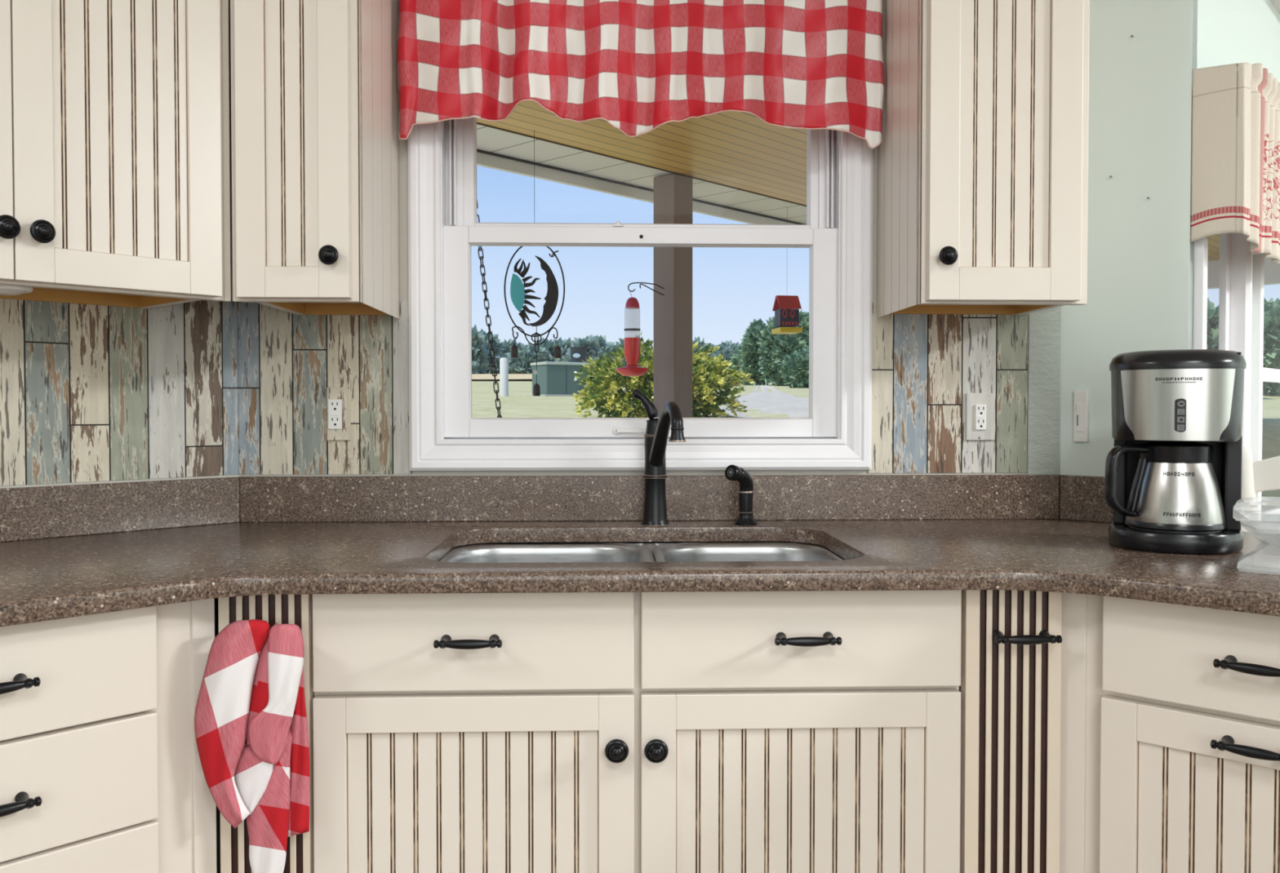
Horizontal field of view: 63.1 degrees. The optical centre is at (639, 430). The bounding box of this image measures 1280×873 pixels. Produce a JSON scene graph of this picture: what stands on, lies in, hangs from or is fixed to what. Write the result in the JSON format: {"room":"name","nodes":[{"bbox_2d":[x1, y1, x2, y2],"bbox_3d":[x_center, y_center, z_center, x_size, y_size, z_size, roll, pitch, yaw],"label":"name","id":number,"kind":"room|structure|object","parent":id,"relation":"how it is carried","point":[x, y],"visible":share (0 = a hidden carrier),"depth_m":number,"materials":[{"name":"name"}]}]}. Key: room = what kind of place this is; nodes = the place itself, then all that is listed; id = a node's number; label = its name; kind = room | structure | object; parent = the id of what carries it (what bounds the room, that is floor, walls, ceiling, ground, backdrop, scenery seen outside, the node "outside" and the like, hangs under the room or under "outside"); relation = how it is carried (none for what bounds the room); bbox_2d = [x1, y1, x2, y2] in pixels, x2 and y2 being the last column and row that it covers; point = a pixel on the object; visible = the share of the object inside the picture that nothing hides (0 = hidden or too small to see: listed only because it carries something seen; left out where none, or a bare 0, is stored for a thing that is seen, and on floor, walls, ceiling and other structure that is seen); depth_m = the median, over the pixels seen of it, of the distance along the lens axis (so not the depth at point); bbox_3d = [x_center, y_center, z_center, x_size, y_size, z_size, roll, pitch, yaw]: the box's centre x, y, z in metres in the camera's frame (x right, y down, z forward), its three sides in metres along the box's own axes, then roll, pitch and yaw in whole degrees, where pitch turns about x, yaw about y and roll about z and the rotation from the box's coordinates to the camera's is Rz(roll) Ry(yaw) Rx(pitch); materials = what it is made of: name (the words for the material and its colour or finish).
{"room":"kitchen","nodes":[
{"label":"kitchen","id":0,"kind":"room"},
{"bbox_2d":[0,0,239,872],"bbox_3d":[-1.912,-0.115,0.751,0.142,2.440,3.300,1,2,43],"label":"wall","id":1,"kind":"structure","parent":0,"point":[90,394],"depth_m":1.76,"materials":[{"name":"beige paint"}]},
{"bbox_2d":[0,0,231,309],"bbox_3d":[-0.919,-0.609,1.458,0.338,0.842,0.592,1,2,43],"label":"upper cabinet","id":2,"kind":"object","parent":1,"relation":"attached to","point":[114,114],"visible":1,"depth_m":1.46,"materials":[{"name":"beige paint"}]},
{"bbox_2d":[0,284,33,295],"bbox_3d":[-0.870,-0.204,1.424,0.072,0.035,0.072,1,2,43],"label":"puck light","id":3,"kind":"object","parent":2,"relation":"attached to","point":[5,290],"depth_m":1.41,"materials":[{"name":"white plastic"}]},
{"bbox_2d":[0,476,239,542],"bbox_3d":[-1.275,0.138,1.325,0.019,0.083,1.599,1,2,43],"label":"backsplash","id":4,"kind":"structure","parent":1,"relation":"attached to","point":[35,513],"depth_m":1.74,"materials":[{"name":"brown stone"}]},
{"bbox_2d":[237,102,1060,543],"bbox_3d":[0.025,-0.141,2.009,1.651,2.440,0.142,0,1,-2],"label":"wall","id":5,"kind":"structure","parent":0,"point":[924,366],"depth_m":1.95,"materials":[{"name":"beige paint"}]},
{"bbox_2d":[230,0,399,319],"bbox_3d":[-0.533,-0.618,1.729,0.194,0.834,0.361,0,1,-2],"label":"upper cabinet","id":6,"kind":"object","parent":5,"relation":"attached to","point":[314,87],"visible":1,"depth_m":1.58,"materials":[{"name":"beige paint"}]},
{"bbox_2d":[326,387,351,440],"bbox_3d":[-0.553,-0.030,1.914,0.042,0.098,0.010,0,1,-2],"label":"wall outlet","id":7,"kind":"object","parent":5,"relation":"attached to","point":[338,399],"visible":1,"depth_m":1.91,"materials":[{"name":"white plastic"}]},
{"bbox_2d":[328,399,342,429],"bbox_3d":[-0.558,-0.030,1.911,0.025,0.055,0.004,0,1,-2],"label":"receptacle","id":8,"kind":"object","parent":7,"relation":"attached to","point":[335,406],"depth_m":1.91,"materials":[{"name":"white plastic"}]},
{"bbox_2d":[408,117,872,471],"bbox_3d":[0.001,-0.389,1.993,0.855,0.923,0.161,0,1,-2],"label":"window","id":9,"kind":"structure","parent":5,"relation":"in","point":[443,227],"depth_m":1.94,"materials":[{"name":"white paint"}]},
{"bbox_2d":[396,0,884,149],"bbox_3d":[0.005,-0.676,1.845,0.886,0.341,0.081,0,1,-2],"label":"window valance","id":10,"kind":"object","parent":5,"relation":"attached to","point":[638,67],"visible":1,"depth_m":1.85,"materials":[{"name":"red fabric"}]},
{"bbox_2d":[239,474,1059,522],"bbox_3d":[0.028,0.125,1.935,1.529,0.083,0.019,0,1,-2],"label":"backsplash","id":11,"kind":"structure","parent":5,"relation":"attached to","point":[335,499],"depth_m":1.92,"materials":[{"name":"brown stone"}]},
{"bbox_2d":[965,393,995,440],"bbox_3d":[0.639,-0.026,1.957,0.054,0.088,0.010,0,1,-2],"label":"wall outlet","id":12,"kind":"object","parent":5,"relation":"attached to","point":[980,407],"visible":1,"depth_m":1.96,"materials":[{"name":"white plastic"}]},
{"bbox_2d":[974,404,986,430],"bbox_3d":[0.638,-0.025,1.954,0.020,0.047,0.004,0,1,-2],"label":"receptacle","id":13,"kind":"object","parent":12,"relation":"attached to","point":[980,410],"depth_m":1.95,"materials":[{"name":"white plastic"}]},
{"bbox_2d":[876,0,1089,317],"bbox_3d":[0.586,-0.622,1.793,0.275,0.829,0.314,0,1,-2],"label":"upper cabinet","id":14,"kind":"object","parent":5,"relation":"attached to","point":[983,150],"visible":1,"depth_m":1.67,"materials":[{"name":"beige paint"}]},
{"bbox_2d":[1058,0,1197,518],"bbox_3d":[0.884,-0.139,1.903,0.222,2.440,0.030,1,2,43],"label":"wall","id":15,"kind":"structure","parent":0,"point":[1140,118],"depth_m":1.88,"materials":[{"name":"green paint"}]},
{"bbox_2d":[1073,390,1088,442],"bbox_3d":[0.819,-0.027,1.938,0.025,0.096,0.011,1,2,43],"label":"light switch","id":16,"kind":"object","parent":15,"relation":"attached to","point":[1080,397],"visible":1,"depth_m":1.93,"materials":[{"name":"white plastic"}]},
{"bbox_2d":[1058,475,1113,523],"bbox_3d":[0.867,0.126,1.889,0.221,0.083,0.019,1,2,43],"label":"backsplash","id":17,"kind":"structure","parent":15,"relation":"attached to","point":[1082,498],"depth_m":1.92,"materials":[{"name":"brown stone"}]},
{"bbox_2d":[1188,0,1279,349],"bbox_3d":[1.830,-0.157,2.778,0.030,2.440,2.599,1,2,43],"label":"wall","id":18,"kind":"structure","parent":0,"point":[1229,32],"depth_m":2.01,"materials":[{"name":"green paint"}]},
{"bbox_2d":[1192,232,1253,506],"bbox_3d":[1.081,-0.180,1.962,0.052,0.844,0.339,1,2,43],"label":"window","id":19,"kind":"structure","parent":18,"relation":"in","point":[1236,256],"depth_m":2.06,"materials":[{"name":"white paint"}]},
{"bbox_2d":[1191,62,1279,263],"bbox_3d":[1.226,-0.471,1.990,0.646,0.318,0.094,-1,2,-42],"label":"window valance","id":20,"kind":"object","parent":18,"relation":"attached to","point":[1235,180],"visible":1,"depth_m":1.78,"materials":[{"name":"fabric"}]},
{"bbox_2d":[1249,253,1279,534],"bbox_3d":[1.469,-0.189,2.379,0.052,0.844,0.664,1,2,43],"label":"window","id":21,"kind":"structure","parent":18,"relation":"in","point":[1260,375],"depth_m":2.13,"materials":[{"name":"white paint"}]},
{"bbox_2d":[1270,0,1279,14],"bbox_3d":[1.348,-1.037,2.146,0.100,0.300,0.650,1,2,43],"label":"trim","id":22,"kind":"structure","parent":18,"relation":"attached to","point":[1276,3],"depth_m":2.22,"materials":[{"name":"white paint"}]},
{"bbox_3d":[0.798,1.170,0.064,7.602,0.100,7.222,0,1,-2],"label":"floor","id":23,"kind":"structure","parent":0,"visible":0},
{"bbox_2d":[0,598,216,872],"bbox_3d":[-0.870,0.649,1.333,0.557,0.888,0.461,1,2,43],"label":"base cabinet","id":24,"kind":"object","parent":23,"relation":"on","point":[101,771],"visible":0.91,"depth_m":1.23,"materials":[{"name":"beige paint"}]},
{"bbox_2d":[217,594,314,872],"bbox_3d":[-0.493,0.643,1.611,0.114,0.888,0.592,0,1,-2],"label":"base cabinet","id":25,"kind":"object","parent":23,"relation":"on","point":[287,609],"visible":0.07,"depth_m":1.34,"materials":[{"name":"beige paint"}]},
{"bbox_2d":[194,619,309,872],"bbox_3d":[-0.486,0.404,1.313,0.135,0.340,0.059,0,1,-2],"label":"dish towel","id":26,"kind":"object","parent":25,"relation":"hanging from","point":[270,788],"visible":1,"depth_m":1.29,"materials":[{"name":"red fabric"}]},
{"bbox_2d":[312,590,961,872],"bbox_3d":[-0.009,0.643,1.639,0.853,0.888,0.612,0,1,-2],"label":"base cabinet","id":27,"kind":"object","parent":23,"relation":"on","point":[802,731],"visible":0.94,"depth_m":1.36,"materials":[{"name":"beige paint"}]},
{"bbox_2d":[0,474,1279,626],"bbox_3d":[-0.121,0.154,1.163,3.439,0.108,1.552,0,1,-2],"label":"countertop","id":28,"kind":"structure","parent":27,"relation":"on","point":[68,551],"depth_m":1.65,"materials":[{"name":"brown stone"}]},
{"bbox_2d":[438,541,844,563],"bbox_3d":[0.004,0.296,1.621,0.673,0.194,0.457,0,1,-2],"label":"sink","id":29,"kind":"object","parent":28,"relation":"in","point":[740,551],"visible":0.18,"depth_m":1.80,"materials":[{"name":"metal"}]},
{"bbox_2d":[632,389,685,526],"bbox_3d":[0.047,0.049,1.768,0.065,0.243,0.242,0,1,-16],"label":"kitchen faucet","id":30,"kind":"object","parent":28,"relation":"on","point":[657,431],"visible":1,"depth_m":1.84,"materials":[{"name":"black metal"}]},
{"bbox_2d":[724,465,757,525],"bbox_3d":[0.180,0.114,1.853,0.040,0.109,0.070,1,2,43],"label":"sprayer","id":31,"kind":"object","parent":28,"relation":"on","point":[732,473],"visible":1,"depth_m":1.85,"materials":[{"name":"black metal"}]},
{"bbox_2d":[1108,349,1246,555],"bbox_3d":[0.802,0.028,1.563,0.183,0.293,0.190,1,1,26],"label":"coffee maker","id":32,"kind":"object","parent":28,"relation":"on","point":[1176,395],"visible":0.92,"depth_m":1.49,"materials":[{"name":"black plastic"}]},
{"bbox_2d":[1104,441,1226,531],"bbox_3d":[0.783,0.080,1.555,0.162,0.126,0.135,1,1,26],"label":"thermal carafe","id":33,"kind":"object","parent":32,"relation":"on","point":[1175,487],"visible":1,"depth_m":1.51,"materials":[{"name":"silver metal"}]},
{"bbox_2d":[1163,471,1194,475],"bbox_3d":[0.776,0.063,1.502,0.041,0.005,0.005,0,1,22],"label":"print","id":34,"kind":"object","parent":33,"relation":"on","point":[1165,473],"depth_m":1.50},
{"bbox_2d":[1163,512,1200,517],"bbox_3d":[0.775,0.121,1.491,0.048,0.005,0.005,0,1,18],"label":"print","id":35,"kind":"object","parent":33,"relation":"on","point":[1165,514],"depth_m":1.49},
{"bbox_2d":[1155,377,1202,381],"bbox_3d":[0.766,-0.073,1.482,0.059,0.004,0.003,1,1,26],"label":"print","id":36,"kind":"object","parent":32,"relation":"on","point":[1157,379],"depth_m":1.48},
{"bbox_2d":[1232,497,1279,575],"bbox_3d":[0.843,0.135,1.345,0.134,0.088,0.151,1,1,36],"label":"glass dish","id":37,"kind":"object","parent":28,"relation":"on","point":[1249,521],"visible":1,"depth_m":1.36,"materials":[{"name":"white"}]},
{"bbox_2d":[1236,521,1279,575],"bbox_3d":[0.843,0.147,1.345,0.124,0.064,0.140,1,1,36],"label":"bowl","id":38,"kind":"object","parent":37,"relation":"on","point":[1244,564],"depth_m":1.36,"materials":[{"name":"clear glass"}]},
{"bbox_2d":[959,590,1062,872],"bbox_3d":[0.483,0.642,1.646,0.127,0.888,0.592,0,1,-2],"label":"base cabinet","id":39,"kind":"object","parent":23,"relation":"on","point":[1010,689],"visible":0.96,"depth_m":1.38,"materials":[{"name":"beige paint"}]},
{"bbox_2d":[1059,592,1279,872],"bbox_3d":[0.909,0.647,1.420,0.480,0.888,0.607,1,2,43],"label":"base cabinet","id":40,"kind":"object","parent":23,"relation":"on","point":[1170,713],"visible":0.95,"depth_m":1.29,"materials":[{"name":"beige paint"}]},
{"bbox_2d":[1240,446,1279,532],"bbox_3d":[1.466,0.548,2.086,0.460,1.061,0.462,1,1,36],"label":"chair","id":41,"kind":"object","parent":23,"relation":"on","point":[1264,475],"visible":0.19,"depth_m":2.01,"materials":[{"name":"white paint"}]},
{"label":"outside","id":42,"kind":"structure","parent":0,"visible":0},
{"bbox_2d":[701,385,808,417],"bbox_3d":[3.720,-0.912,25.569,2.360,1.285,37.363,0,1,7],"label":"driveway","id":43,"kind":"structure","parent":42,"point":[777,402],"depth_m":14.67,"materials":[{"name":"white concrete"}]},
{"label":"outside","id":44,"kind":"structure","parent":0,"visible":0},
{"bbox_2d":[471,373,593,379],"bbox_3d":[-42.845,-5.424,101.935,83.700,2.560,63.000,0,1,-2],"label":"field","id":45,"kind":"structure","parent":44,"point":[474,376],"depth_m":92.92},
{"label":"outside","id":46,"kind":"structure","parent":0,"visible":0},
{"bbox_2d":[471,376,1279,511],"bbox_3d":[60.174,-6.996,135.234,610.000,10.713,253.800,0,1,-2],"label":"lawn","id":47,"kind":"structure","parent":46,"point":[517,404],"depth_m":14.71,"materials":[{"name":"green plant"}]},
{"bbox_2d":[471,324,490,373],"bbox_3d":[-20.673,-8.930,125.206,5.697,8.011,5.150,0,1,-2],"label":"tree","id":48,"kind":"object","parent":47,"relation":"on","point":[479,352],"visible":0.45,"depth_m":124.18,"materials":[{"name":"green plant"}]},
{"bbox_2d":[480,328,506,373],"bbox_3d":[-19.924,-9.333,135.083,5.496,7.655,5.608,0,1,-2],"label":"tree","id":49,"kind":"object","parent":47,"relation":"on","point":[496,344],"visible":0.23,"depth_m":133.98,"materials":[{"name":"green plant"}]},
{"bbox_2d":[499,357,508,396],"bbox_3d":[-2.853,-1.084,21.894,0.180,0.894,0.180,0,1,-2],"label":"bollard","id":50,"kind":"object","parent":47,"relation":"on","point":[504,362],"visible":0.84,"depth_m":21.82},
{"bbox_2d":[501,338,522,373],"bbox_3d":[-18.396,-9.708,144.994,5.954,6.714,5.284,0,1,-2],"label":"tree","id":51,"kind":"object","parent":47,"relation":"on","point":[505,345],"visible":0.07,"depth_m":143.74,"materials":[{"name":"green plant"}]},
{"bbox_2d":[505,342,550,373],"bbox_3d":[-13.569,-7.885,125.209,5.501,5.840,4.616,0,1,-2],"label":"tree","id":52,"kind":"object","parent":47,"relation":"on","point":[526,355],"visible":0.67,"depth_m":124.27,"materials":[{"name":"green plant"}]},
{"bbox_2d":[530,337,564,362],"bbox_3d":[-12.446,-8.926,135.761,5.726,6.641,5.150,0,1,-2],"label":"tree","id":53,"kind":"object","parent":47,"relation":"on","point":[551,344],"visible":0.19,"depth_m":134.99,"materials":[{"name":"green plant"}]},
{"bbox_2d":[527,361,589,396],"bbox_3d":[-1.917,-1.185,24.925,1.240,0.868,1.006,-1,1,-30],"label":"utility box","id":54,"kind":"object","parent":47,"relation":"on","point":[554,379],"visible":0.68,"depth_m":24.52,"materials":[{"name":"metal"}]},
{"bbox_2d":[569,346,597,362],"bbox_3d":[-1.350,-1.823,25.035,0.677,0.403,0.420,0,1,-2],"label":"bucket","id":55,"kind":"object","parent":54,"relation":"on","point":[578,354],"visible":0.96,"depth_m":24.87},
{"bbox_2d":[553,337,573,359],"bbox_3d":[-10.505,-9.531,145.532,5.428,6.999,5.740,0,1,-2],"label":"tree","id":56,"kind":"object","parent":47,"relation":"on","point":[565,344],"visible":0.1,"depth_m":144.14,"materials":[{"name":"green plant"}]},
{"bbox_2d":[560,333,604,373],"bbox_3d":[-6.826,-8.412,125.707,5.745,6.532,5.292,0,1,-2],"label":"tree","id":57,"kind":"object","parent":47,"relation":"on","point":[588,341],"visible":0.23,"depth_m":124.67,"materials":[{"name":"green plant"}]},
{"bbox_2d":[592,334,625,364],"bbox_3d":[-4.717,-9.038,135.845,5.723,6.994,4.963,0,1,-2],"label":"tree","id":58,"kind":"object","parent":47,"relation":"on","point":[606,347],"visible":0.09,"depth_m":135.09,"materials":[{"name":"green plant"}]},
{"bbox_2d":[613,337,626,365],"bbox_3d":[-1.838,-9.518,146.057,5.701,6.862,5.407,0,1,-2],"label":"tree","id":59,"kind":"object","parent":47,"relation":"on","point":[621,340],"visible":0.02,"depth_m":145.40,"materials":[{"name":"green plant"}]},
{"bbox_2d":[572,332,754,417],"bbox_3d":[0.136,-0.256,8.069,1.358,1.032,1.438,1,1,36],"label":"shrub","id":60,"kind":"object","parent":47,"relation":"on","point":[606,383],"visible":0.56,"depth_m":7.81,"materials":[{"name":"green plant"}]},
{"bbox_2d":[692,336,715,368],"bbox_3d":[7.076,-8.089,126.044,5.383,6.771,5.496,0,1,-2],"label":"tree","id":61,"kind":"object","parent":47,"relation":"on","point":[713,354],"visible":0.04,"depth_m":125.16,"materials":[{"name":"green plant"}]},
{"bbox_2d":[713,344,733,368],"bbox_3d":[9.977,-8.347,136.307,5.853,6.018,5.396,0,1,-2],"label":"tree","id":62,"kind":"object","parent":47,"relation":"on","point":[726,352],"visible":0.1,"depth_m":135.03,"materials":[{"name":"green plant"}]},
{"bbox_2d":[716,340,740,352],"bbox_3d":[13.208,-9.343,146.663,6.155,6.990,5.318,0,1,-2],"label":"tree","id":63,"kind":"object","parent":47,"relation":"on","point":[733,345],"visible":0.05,"depth_m":145.80,"materials":[{"name":"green plant"}]},
{"bbox_2d":[728,345,743,384],"bbox_3d":[5.616,-3.345,56.146,1.538,3.032,1.678,1,1,23],"label":"tree","id":64,"kind":"object","parent":47,"relation":"on","point":[735,362],"visible":0.05,"depth_m":55.88,"materials":[{"name":"green plant"}]},
{"bbox_2d":[734,318,768,385],"bbox_3d":[5.633,-3.458,50.156,1.976,3.985,2.016,0,1,-16],"label":"tree","id":65,"kind":"object","parent":47,"relation":"on","point":[748,356],"visible":0.61,"depth_m":49.62,"materials":[{"name":"green plant"}]},
{"bbox_2d":[755,310,808,386],"bbox_3d":[6.483,-3.449,46.254,2.455,3.955,2.456,1,1,33],"label":"tree","id":66,"kind":"object","parent":47,"relation":"on","point":[772,348],"visible":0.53,"depth_m":45.75,"materials":[{"name":"green plant"}]},
{"bbox_2d":[778,347,808,388],"bbox_3d":[6.201,-2.219,40.217,1.666,1.999,1.688,0,1,-2],"label":"tree","id":67,"kind":"object","parent":47,"relation":"on","point":[794,370],"visible":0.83,"depth_m":39.87,"materials":[{"name":"green plant"}]},
{"bbox_2d":[1206,297,1266,359],"bbox_3d":[12.204,-1.450,22.476,2.166,2.821,2.029,0,1,-2],"label":"tree","id":68,"kind":"object","parent":47,"relation":"on","point":[1212,329],"visible":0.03,"depth_m":22.05,"materials":[{"name":"green plant"}]},
{"bbox_2d":[1262,297,1279,396],"bbox_3d":[15.182,-1.812,24.545,2.532,3.081,2.182,0,1,-2],"label":"tree","id":69,"kind":"object","parent":47,"relation":"on","point":[1271,308],"visible":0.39,"depth_m":24.02,"materials":[{"name":"green plant"}]},
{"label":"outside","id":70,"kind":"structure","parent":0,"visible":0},
{"bbox_2d":[476,100,1265,261],"bbox_3d":[0.970,-1.346,4.438,3.296,0.182,11.500,1,2,43],"label":"ceiling","id":71,"kind":"structure","parent":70,"point":[742,167],"depth_m":5.07,"materials":[{"name":"brown wood"}]},
{"bbox_2d":[476,199,502,417],"bbox_3d":[-0.544,-0.408,3.725,0.213,1.802,0.019,0,1,-2],"label":"chain","id":72,"kind":"object","parent":71,"relation":"hanging from","point":[482,274],"visible":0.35,"depth_m":3.72,"materials":[{"name":"black metal"}]},
{"bbox_2d":[503,129,564,395],"bbox_3d":[-0.464,-0.736,4.592,0.268,1.168,0.031,0,1,-2],"label":"wind chime","id":73,"kind":"object","parent":71,"relation":"hanging from","point":[517,291],"visible":0.98,"depth_m":4.59,"materials":[{"name":"black metal"}]},
{"bbox_2d":[771,295,802,334],"bbox_3d":[0.847,-0.926,6.016,0.134,0.728,0.180,0,1,-10],"label":"bird feeder","id":74,"kind":"object","parent":71,"relation":"hanging from","point":[786,318],"visible":0.99,"depth_m":5.97,"materials":[{"name":"paint"}]},
{"bbox_2d":[771,327,802,334],"bbox_3d":[0.847,-0.576,6.024,0.134,0.027,0.180,0,1,-10],"label":"tray","id":75,"kind":"object","parent":74,"relation":"on","point":[781,331],"depth_m":5.95,"materials":[{"name":"yellow wood"}]},
{"bbox_2d":[1207,256,1279,288],"bbox_3d":[4.857,-1.344,8.594,3.266,0.320,0.120,1,2,43],"label":"beam","id":76,"kind":"structure","parent":71,"relation":"attached to","point":[1272,269],"depth_m":8.37,"materials":[{"name":"white paint"}]},
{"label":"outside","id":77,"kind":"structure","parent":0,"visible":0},
{"bbox_3d":[1.369,1.123,5.898,9.562,0.150,7.380,0,1,-2],"label":"floor","id":78,"kind":"structure","parent":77,"visible":0},
{"bbox_2d":[653,173,692,417],"bbox_3d":[0.175,-0.143,5.544,0.150,2.395,0.150,1,2,43],"label":"porch post","id":79,"kind":"object","parent":78,"relation":"on","point":[673,193],"visible":0.52,"depth_m":5.48,"materials":[{"name":"brown paint"}]},
{"bbox_2d":[616,292,648,376],"bbox_3d":[-0.039,-0.493,5.293,0.168,0.436,0.168,0,1,-2],"label":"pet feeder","id":80,"kind":"object","parent":79,"relation":"hanging from","point":[631,345],"visible":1,"depth_m":5.26,"materials":[{"name":"plastic"}]},
{"bbox_2d":[616,364,648,376],"bbox_3d":[-0.039,-0.307,5.297,0.168,0.062,0.168,0,1,-2],"label":"tray","id":81,"kind":"object","parent":80,"relation":"on","point":[629,370],"depth_m":5.24,"materials":[{"name":"red plastic"}]},
{"bbox_2d":[623,328,640,364],"bbox_3d":[-0.039,-0.469,5.293,0.084,0.309,0.084,0,1,-2],"label":"bottle","id":82,"kind":"object","parent":80,"relation":"on","point":[631,345],"depth_m":5.26,"materials":[{"name":"plastic"}]},
{"bbox_2d":[627,282,664,295],"bbox_3d":[0.065,-0.729,5.343,0.262,0.049,0.099,-1,2,-44],"label":"bracket","id":83,"kind":"object","parent":79,"relation":"attached to","point":[633,282],"visible":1,"depth_m":5.29,"materials":[{"name":"black metal"}]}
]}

